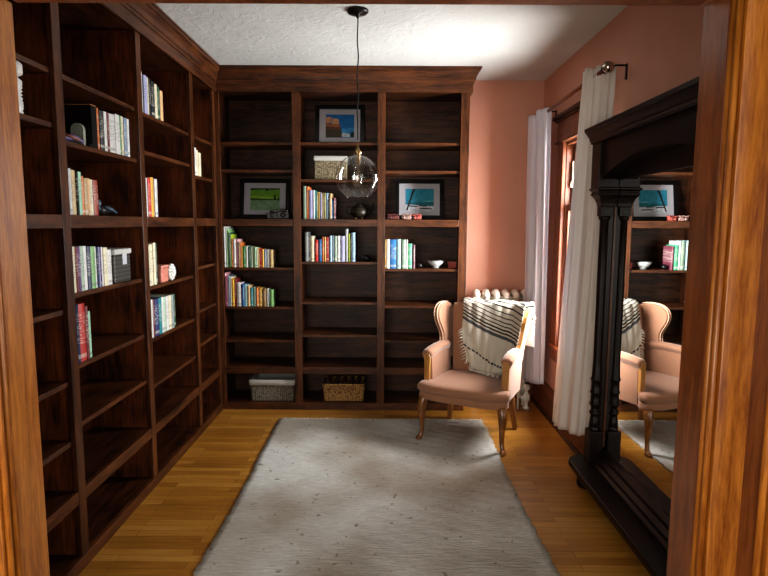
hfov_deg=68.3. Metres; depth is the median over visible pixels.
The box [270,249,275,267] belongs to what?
book
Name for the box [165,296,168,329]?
book
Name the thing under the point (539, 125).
curtain
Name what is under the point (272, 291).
book
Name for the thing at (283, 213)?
vintage camera
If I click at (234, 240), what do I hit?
book
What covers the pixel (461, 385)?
seat cushion
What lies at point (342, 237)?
book
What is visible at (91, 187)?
book
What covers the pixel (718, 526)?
trim
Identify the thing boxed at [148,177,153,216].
book
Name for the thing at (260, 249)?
book
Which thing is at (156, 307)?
book
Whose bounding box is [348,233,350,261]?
book
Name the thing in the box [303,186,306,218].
book
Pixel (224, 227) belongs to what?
book
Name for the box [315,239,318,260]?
book
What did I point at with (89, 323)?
book
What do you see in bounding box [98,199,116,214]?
figurine
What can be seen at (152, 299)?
book
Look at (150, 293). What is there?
book
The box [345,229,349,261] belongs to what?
book
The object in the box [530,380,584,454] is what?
baseboard
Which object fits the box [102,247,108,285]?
book
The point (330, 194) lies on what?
book
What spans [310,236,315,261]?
book
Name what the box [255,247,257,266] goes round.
book
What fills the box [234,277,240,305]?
book
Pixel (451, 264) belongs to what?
box
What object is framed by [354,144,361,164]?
socket
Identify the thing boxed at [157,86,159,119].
book
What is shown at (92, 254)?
book
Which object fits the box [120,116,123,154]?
book
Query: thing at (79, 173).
book
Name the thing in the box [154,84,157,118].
book
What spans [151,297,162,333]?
book
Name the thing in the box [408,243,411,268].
book
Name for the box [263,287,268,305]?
book
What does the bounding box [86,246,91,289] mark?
book
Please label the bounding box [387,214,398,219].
trinket box
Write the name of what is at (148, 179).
book
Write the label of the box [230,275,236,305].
book
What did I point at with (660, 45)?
wall
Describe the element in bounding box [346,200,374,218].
teapot
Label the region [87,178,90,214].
book
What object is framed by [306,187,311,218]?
book
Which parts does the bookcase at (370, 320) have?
shelf, shelf, rail, shelf, shelf, shelf, rail, fixed shelf, shelf, shelf, shelf, rail, shelf, shelf, shelf, shelf, panel, rail, fixed shelf, rail, crown molding, shelf, shelf, rail, fixed shelf, shelf, shelf, rail, shelf, shelf, panel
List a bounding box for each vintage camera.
[267,210,276,218]
[277,209,288,218]
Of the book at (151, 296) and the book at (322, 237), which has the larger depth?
the book at (322, 237)
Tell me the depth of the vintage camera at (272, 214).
4.33 m
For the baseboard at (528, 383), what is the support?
attached to the wall at (500, 111)
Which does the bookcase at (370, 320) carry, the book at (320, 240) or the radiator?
the book at (320, 240)
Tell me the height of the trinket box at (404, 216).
0.043 m
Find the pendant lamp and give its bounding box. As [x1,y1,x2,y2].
[336,6,379,196]
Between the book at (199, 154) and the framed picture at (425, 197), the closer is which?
the book at (199, 154)
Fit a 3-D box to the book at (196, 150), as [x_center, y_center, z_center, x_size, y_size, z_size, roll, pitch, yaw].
[-1.352,-0.863,3.908,0.130,0.175,0.050,0,7,0]
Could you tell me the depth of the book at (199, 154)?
3.95 m
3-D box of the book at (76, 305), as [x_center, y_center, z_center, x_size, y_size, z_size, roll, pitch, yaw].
[-1.381,0.194,2.401,0.176,0.251,0.014,0,7,0]
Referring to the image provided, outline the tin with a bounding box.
[157,264,168,282]
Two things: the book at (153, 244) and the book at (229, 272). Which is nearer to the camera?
the book at (153, 244)
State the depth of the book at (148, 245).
3.12 m
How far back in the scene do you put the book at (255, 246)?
4.36 m
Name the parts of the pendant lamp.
cord, lamp shade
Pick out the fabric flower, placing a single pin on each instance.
(171, 269)
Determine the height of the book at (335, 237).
0.197 m
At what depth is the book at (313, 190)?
4.31 m
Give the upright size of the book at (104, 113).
0.179 m
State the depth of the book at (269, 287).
4.39 m
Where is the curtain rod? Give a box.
[547,61,627,115]
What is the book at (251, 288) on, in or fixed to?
on the bookcase at (370, 320)
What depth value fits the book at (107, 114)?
2.65 m
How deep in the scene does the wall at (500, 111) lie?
4.60 m
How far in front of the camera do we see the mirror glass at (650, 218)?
2.62 m
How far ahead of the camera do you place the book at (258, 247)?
4.35 m
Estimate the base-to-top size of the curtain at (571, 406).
2.214 m
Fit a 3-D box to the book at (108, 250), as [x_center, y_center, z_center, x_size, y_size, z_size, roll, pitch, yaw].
[-1.356,-0.099,2.677,0.121,0.166,0.043,0,7,0]
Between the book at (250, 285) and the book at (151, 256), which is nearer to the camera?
the book at (151, 256)
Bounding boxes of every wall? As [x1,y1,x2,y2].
[466,80,543,301]
[543,0,712,389]
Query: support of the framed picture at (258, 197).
on the bookcase at (370, 320)
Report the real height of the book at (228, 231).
0.284 m
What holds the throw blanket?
on the wingback armchair
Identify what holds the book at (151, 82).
on the bookcase at (114, 422)
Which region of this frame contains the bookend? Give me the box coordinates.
[70,123,93,147]
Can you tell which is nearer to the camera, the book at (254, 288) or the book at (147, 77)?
the book at (147, 77)
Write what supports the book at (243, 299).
on the bookcase at (370, 320)
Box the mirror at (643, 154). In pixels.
[568,76,698,575]
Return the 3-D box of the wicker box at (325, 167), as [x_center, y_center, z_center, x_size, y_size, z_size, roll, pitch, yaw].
[-0.405,-0.924,4.385,0.257,0.175,0.212,0,7,0]
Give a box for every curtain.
[523,107,551,385]
[552,64,616,435]
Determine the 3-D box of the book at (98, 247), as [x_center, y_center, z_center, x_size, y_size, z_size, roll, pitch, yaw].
[-1.361,-0.096,2.580,0.132,0.182,0.013,0,7,0]
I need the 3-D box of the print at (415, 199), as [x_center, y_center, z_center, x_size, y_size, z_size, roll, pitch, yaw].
[0.287,-0.710,4.558,0.228,0.178,0.035,0,7,0]
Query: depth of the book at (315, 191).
4.31 m
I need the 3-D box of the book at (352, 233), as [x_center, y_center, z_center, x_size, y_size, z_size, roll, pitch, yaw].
[-0.236,-0.322,4.415,0.027,0.223,0.151,0,7,0]
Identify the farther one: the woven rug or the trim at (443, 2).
the woven rug
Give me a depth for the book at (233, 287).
4.39 m
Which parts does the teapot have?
spout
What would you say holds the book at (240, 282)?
on the bookcase at (370, 320)
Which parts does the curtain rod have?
rod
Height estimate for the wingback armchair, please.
0.893 m
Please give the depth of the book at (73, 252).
2.36 m
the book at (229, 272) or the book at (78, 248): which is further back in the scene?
the book at (229, 272)
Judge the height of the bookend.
0.098 m
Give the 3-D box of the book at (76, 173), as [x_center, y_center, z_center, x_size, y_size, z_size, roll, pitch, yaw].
[-1.351,-0.400,2.390,0.123,0.181,0.012,0,7,0]
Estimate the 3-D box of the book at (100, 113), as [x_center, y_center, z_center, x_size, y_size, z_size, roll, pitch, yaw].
[-1.349,-0.720,2.591,0.124,0.176,0.038,0,7,0]
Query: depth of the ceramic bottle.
2.00 m
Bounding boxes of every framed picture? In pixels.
[239,179,289,218]
[315,105,364,141]
[395,179,443,219]
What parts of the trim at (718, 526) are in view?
casing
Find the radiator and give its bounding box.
[472,289,529,409]
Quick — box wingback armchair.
[415,301,532,455]
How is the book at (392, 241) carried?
on the bookcase at (370, 320)
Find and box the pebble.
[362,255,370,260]
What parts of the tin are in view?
lid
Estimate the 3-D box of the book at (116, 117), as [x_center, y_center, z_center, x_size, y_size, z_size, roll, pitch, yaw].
[-1.356,-0.744,2.745,0.136,0.188,0.044,0,7,0]
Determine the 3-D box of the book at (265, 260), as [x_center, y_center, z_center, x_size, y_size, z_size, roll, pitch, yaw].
[-0.915,-0.235,4.420,0.017,0.139,0.132,0,7,0]
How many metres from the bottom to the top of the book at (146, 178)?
0.210 m
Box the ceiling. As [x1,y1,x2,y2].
[155,3,627,80]
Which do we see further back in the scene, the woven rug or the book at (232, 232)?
the book at (232, 232)
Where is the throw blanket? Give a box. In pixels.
[458,297,535,377]
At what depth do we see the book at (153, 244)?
3.18 m
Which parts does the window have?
sill, cap molding, sash, head casing, sash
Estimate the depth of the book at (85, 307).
2.47 m
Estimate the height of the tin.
0.100 m
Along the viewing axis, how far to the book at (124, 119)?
2.82 m
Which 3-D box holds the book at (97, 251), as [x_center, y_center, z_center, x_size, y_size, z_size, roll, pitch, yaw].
[-1.355,-0.095,2.565,0.127,0.183,0.015,0,7,0]
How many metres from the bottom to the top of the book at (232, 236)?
0.252 m
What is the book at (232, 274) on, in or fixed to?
on the bookcase at (370, 320)
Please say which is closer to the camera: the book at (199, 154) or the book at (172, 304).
the book at (172, 304)
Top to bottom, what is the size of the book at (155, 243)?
0.233 m
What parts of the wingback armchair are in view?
leg, arm, leg, backrest, seat rail, leg, arm, leg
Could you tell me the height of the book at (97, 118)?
0.182 m
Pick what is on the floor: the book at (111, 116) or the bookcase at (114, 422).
the bookcase at (114, 422)
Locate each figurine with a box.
[66,133,83,142]
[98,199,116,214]
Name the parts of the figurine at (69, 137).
arm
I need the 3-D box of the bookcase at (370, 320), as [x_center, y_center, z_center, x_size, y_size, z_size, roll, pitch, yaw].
[-0.284,-0.346,4.456,1.980,2.599,0.413,0,7,0]
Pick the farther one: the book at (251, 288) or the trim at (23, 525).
the book at (251, 288)
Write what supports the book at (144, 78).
on the bookcase at (114, 422)
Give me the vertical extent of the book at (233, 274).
0.234 m
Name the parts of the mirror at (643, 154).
rail, cornice, rail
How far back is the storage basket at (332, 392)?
4.49 m
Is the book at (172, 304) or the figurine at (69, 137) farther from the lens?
the book at (172, 304)
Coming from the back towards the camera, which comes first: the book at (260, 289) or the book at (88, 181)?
the book at (260, 289)
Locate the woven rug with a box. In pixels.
[193,417,560,575]
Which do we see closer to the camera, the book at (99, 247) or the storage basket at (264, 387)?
the book at (99, 247)
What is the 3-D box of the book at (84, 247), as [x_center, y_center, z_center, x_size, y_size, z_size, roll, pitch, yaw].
[-1.369,-0.087,2.461,0.147,0.191,0.025,0,7,0]
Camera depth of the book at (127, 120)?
2.85 m
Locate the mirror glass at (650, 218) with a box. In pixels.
[603,166,692,515]
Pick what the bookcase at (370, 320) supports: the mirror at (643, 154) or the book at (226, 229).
the book at (226, 229)
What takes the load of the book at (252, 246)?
on the bookcase at (370, 320)
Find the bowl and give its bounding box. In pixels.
[428,259,444,267]
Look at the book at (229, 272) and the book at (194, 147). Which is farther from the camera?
the book at (229, 272)
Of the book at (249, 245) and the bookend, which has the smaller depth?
the bookend
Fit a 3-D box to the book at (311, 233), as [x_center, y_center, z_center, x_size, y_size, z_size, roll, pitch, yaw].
[-0.572,-0.323,4.426,0.012,0.220,0.166,0,7,0]
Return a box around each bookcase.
[7,0,222,575]
[214,65,481,410]
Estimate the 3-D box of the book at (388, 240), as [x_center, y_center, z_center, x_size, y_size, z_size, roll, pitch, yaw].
[0.031,-0.271,4.431,0.023,0.224,0.170,0,7,0]
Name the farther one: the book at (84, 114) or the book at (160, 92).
the book at (160, 92)
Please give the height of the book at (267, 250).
0.138 m
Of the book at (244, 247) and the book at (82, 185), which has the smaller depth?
the book at (82, 185)
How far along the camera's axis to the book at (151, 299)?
3.16 m
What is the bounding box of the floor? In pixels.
[78,398,650,575]
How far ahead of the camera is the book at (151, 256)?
3.15 m
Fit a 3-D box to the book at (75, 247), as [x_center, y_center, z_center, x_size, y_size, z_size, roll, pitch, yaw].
[-1.363,-0.079,2.387,0.142,0.192,0.018,0,7,0]
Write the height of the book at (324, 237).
0.188 m
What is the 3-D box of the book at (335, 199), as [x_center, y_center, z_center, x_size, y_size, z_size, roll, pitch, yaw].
[-0.378,-0.613,4.371,0.012,0.162,0.131,0,7,0]
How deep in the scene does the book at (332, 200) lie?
4.32 m
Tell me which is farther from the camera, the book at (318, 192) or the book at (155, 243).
the book at (318, 192)
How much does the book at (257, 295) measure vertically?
0.148 m
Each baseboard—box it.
[515,381,531,397]
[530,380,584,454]
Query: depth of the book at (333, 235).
4.35 m
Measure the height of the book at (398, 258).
0.226 m
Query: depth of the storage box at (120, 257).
2.77 m
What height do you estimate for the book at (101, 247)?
0.181 m
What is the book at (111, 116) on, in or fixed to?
on the bookcase at (114, 422)
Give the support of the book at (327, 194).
on the bookcase at (370, 320)
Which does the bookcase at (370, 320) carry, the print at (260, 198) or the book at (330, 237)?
the book at (330, 237)
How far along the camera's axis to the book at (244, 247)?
4.35 m
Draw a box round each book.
[64,104,97,148]
[68,168,72,214]
[70,170,76,214]
[72,246,76,292]
[74,246,79,291]
[75,172,79,214]
[75,303,86,361]
[75,304,80,362]
[77,246,84,290]
[77,247,81,291]
[78,172,82,214]
[81,176,84,214]
[83,178,88,214]
[83,246,87,289]
[84,306,89,358]
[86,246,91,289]
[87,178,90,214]
[88,311,91,357]
[89,179,93,214]
[90,246,95,288]
[92,180,98,215]
[94,247,97,287]
[95,247,99,286]
[96,108,99,148]
[98,110,104,150]
[98,247,100,286]
[99,247,102,286]
[101,247,103,285]
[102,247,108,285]
[103,111,107,150]
[106,112,109,151]
[107,249,111,284]
[109,113,115,152]
[113,114,120,154]
[119,115,121,154]
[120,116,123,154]
[123,118,127,155]
[126,119,129,156]
[142,75,147,113]
[146,177,151,216]
[146,178,147,216]
[147,77,148,114]
[148,78,151,115]
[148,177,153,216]
[148,243,156,284]
[148,244,153,284]
[148,245,151,285]
[150,81,154,116]
[150,293,175,326]
[150,294,173,327]
[150,295,171,328]
[151,296,163,331]
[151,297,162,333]
[151,298,159,335]
[151,299,153,337]
[152,299,154,336]
[153,178,154,216]
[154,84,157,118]
[154,179,157,216]
[155,243,157,283]
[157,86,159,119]
[159,90,162,120]
[163,296,166,331]
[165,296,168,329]
[194,147,196,174]
[196,150,198,175]
[198,152,200,175]
[223,226,232,266]
[225,228,233,266]
[225,271,231,305]
[226,274,231,305]
[227,230,234,266]
[227,274,232,305]
[228,274,233,305]
[229,232,235,266]
[230,234,236,266]
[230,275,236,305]
[231,238,236,266]
[232,277,236,305]
[233,238,240,266]
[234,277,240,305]
[236,239,242,266]
[237,281,244,305]
[238,241,243,266]
[240,242,245,266]
[241,245,245,266]
[242,283,246,305]
[243,245,248,266]
[244,283,250,305]
[245,245,251,266]
[247,284,252,305]
[248,246,251,266]
[250,286,253,305]
[251,246,254,266]
[253,246,257,266]
[253,286,257,305]
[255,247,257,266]
[256,247,260,266]
[256,286,260,305]
[258,286,265,305]
[259,248,263,266]
[262,248,266,266]
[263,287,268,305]
[264,249,266,266]
[266,249,270,266]
[267,287,271,305]
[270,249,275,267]
[270,288,275,306]
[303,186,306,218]
[305,232,310,260]
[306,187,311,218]
[309,190,312,218]
[309,232,312,260]
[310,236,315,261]
[313,190,314,218]
[315,191,317,218]
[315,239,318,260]
[318,192,320,218]
[319,239,321,261]
[320,193,321,218]
[322,237,323,261]
[323,193,325,218]
[324,237,325,261]
[326,193,329,218]
[326,237,329,261]
[329,193,332,218]
[329,235,331,261]
[332,200,333,218]
[332,235,335,261]
[334,198,336,218]
[334,236,336,261]
[337,236,340,261]
[341,236,344,261]
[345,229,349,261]
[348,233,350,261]
[350,234,351,261]
[351,232,355,261]
[386,239,389,268]
[390,239,395,268]
[396,239,400,268]
[401,239,405,268]
[406,239,407,268]
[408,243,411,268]
[412,244,414,268]
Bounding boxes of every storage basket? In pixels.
[249,374,294,400]
[322,376,365,400]
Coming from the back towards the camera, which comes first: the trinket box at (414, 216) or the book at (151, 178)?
the trinket box at (414, 216)
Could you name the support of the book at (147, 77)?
on the bookcase at (114, 422)
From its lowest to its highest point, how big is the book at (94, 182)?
0.157 m
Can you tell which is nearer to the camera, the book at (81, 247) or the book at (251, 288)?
the book at (81, 247)
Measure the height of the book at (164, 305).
0.206 m
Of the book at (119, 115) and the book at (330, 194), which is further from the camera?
the book at (330, 194)
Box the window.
[547,100,580,362]
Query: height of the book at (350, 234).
0.212 m
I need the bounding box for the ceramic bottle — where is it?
[16,60,23,113]
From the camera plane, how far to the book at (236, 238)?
4.35 m
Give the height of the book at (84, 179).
0.160 m
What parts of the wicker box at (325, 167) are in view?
lid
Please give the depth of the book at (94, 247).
2.54 m
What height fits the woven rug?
0.013 m
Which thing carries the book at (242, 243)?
on the bookcase at (370, 320)
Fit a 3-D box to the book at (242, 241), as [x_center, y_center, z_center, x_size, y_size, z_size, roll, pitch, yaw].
[-1.113,-0.264,4.415,0.012,0.195,0.133,0,7,0]
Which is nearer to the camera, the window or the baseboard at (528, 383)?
the window
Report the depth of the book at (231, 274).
4.39 m
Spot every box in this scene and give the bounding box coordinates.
[107,248,130,283]
[313,156,348,178]
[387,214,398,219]
[401,214,410,219]
[412,214,421,219]
[447,261,456,267]
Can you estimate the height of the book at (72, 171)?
0.186 m
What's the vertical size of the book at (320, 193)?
0.197 m
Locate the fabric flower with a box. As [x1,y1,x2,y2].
[168,263,175,279]
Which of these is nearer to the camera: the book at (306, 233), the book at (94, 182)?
the book at (94, 182)
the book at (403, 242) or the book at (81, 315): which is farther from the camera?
the book at (403, 242)
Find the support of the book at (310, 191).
on the bookcase at (370, 320)
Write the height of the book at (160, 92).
0.172 m
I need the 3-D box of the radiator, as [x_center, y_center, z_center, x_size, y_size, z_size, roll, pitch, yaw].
[0.937,0.481,4.565,0.455,0.945,0.266,0,7,0]
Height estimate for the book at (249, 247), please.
0.162 m
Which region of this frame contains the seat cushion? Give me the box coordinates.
[417,369,510,401]
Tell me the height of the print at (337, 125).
0.184 m
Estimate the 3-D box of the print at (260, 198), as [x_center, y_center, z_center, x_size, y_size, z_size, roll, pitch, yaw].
[-0.960,-0.716,4.563,0.237,0.176,0.033,0,7,0]
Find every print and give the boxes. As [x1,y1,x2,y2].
[250,188,279,209]
[326,114,353,137]
[405,189,433,210]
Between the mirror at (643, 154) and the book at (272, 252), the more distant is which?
the book at (272, 252)
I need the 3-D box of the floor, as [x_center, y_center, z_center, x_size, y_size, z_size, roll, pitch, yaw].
[-0.103,1.322,1.774,5.000,0.100,6.423,0,7,0]
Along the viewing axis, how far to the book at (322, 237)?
4.34 m
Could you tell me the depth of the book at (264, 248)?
4.35 m
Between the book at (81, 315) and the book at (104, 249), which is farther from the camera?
the book at (104, 249)
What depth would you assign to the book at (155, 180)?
3.20 m
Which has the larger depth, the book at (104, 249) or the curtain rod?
the curtain rod
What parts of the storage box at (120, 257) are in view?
lid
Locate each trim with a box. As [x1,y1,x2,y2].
[0,0,49,575]
[13,0,706,5]
[666,0,767,575]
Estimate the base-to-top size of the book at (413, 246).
0.182 m
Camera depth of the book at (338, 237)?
4.35 m
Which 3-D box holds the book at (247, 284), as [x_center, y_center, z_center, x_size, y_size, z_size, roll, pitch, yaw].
[-1.071,0.052,4.449,0.025,0.167,0.124,0,7,0]
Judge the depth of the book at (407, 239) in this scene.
4.35 m
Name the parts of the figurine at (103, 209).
arm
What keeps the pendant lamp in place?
hanging from the ceiling
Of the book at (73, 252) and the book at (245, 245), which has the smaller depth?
the book at (73, 252)
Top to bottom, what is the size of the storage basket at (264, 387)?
0.174 m
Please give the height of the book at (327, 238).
0.189 m
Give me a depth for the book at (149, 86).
3.11 m
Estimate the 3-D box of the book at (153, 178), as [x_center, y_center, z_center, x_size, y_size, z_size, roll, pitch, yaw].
[-1.373,-0.508,3.180,0.162,0.216,0.016,0,7,0]
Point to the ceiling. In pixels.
(509, 42)
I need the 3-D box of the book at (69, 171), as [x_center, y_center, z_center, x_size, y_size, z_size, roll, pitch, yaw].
[-1.367,-0.399,2.342,0.144,0.190,0.019,0,7,0]
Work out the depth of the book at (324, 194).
4.31 m
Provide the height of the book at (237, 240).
0.216 m
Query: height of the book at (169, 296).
0.206 m
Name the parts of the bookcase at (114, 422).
shelf, shelf, rail, shelf, shelf, shelf, fixed shelf, rail, shelf, panel, shelf, shelf, rail, shelf, shelf, shelf, fixed shelf, shelf, rail, panel, rail, crown molding, shelf, shelf, rail, shelf, shelf, shelf, fixed shelf, shelf, rail, shelf, shelf, shelf, rail, shelf, shelf, fixed shelf, rail, shelf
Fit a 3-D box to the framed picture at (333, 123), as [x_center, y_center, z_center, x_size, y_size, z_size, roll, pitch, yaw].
[-0.351,-1.290,4.496,0.392,0.330,0.074,0,7,0]
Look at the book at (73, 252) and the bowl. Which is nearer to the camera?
the book at (73, 252)

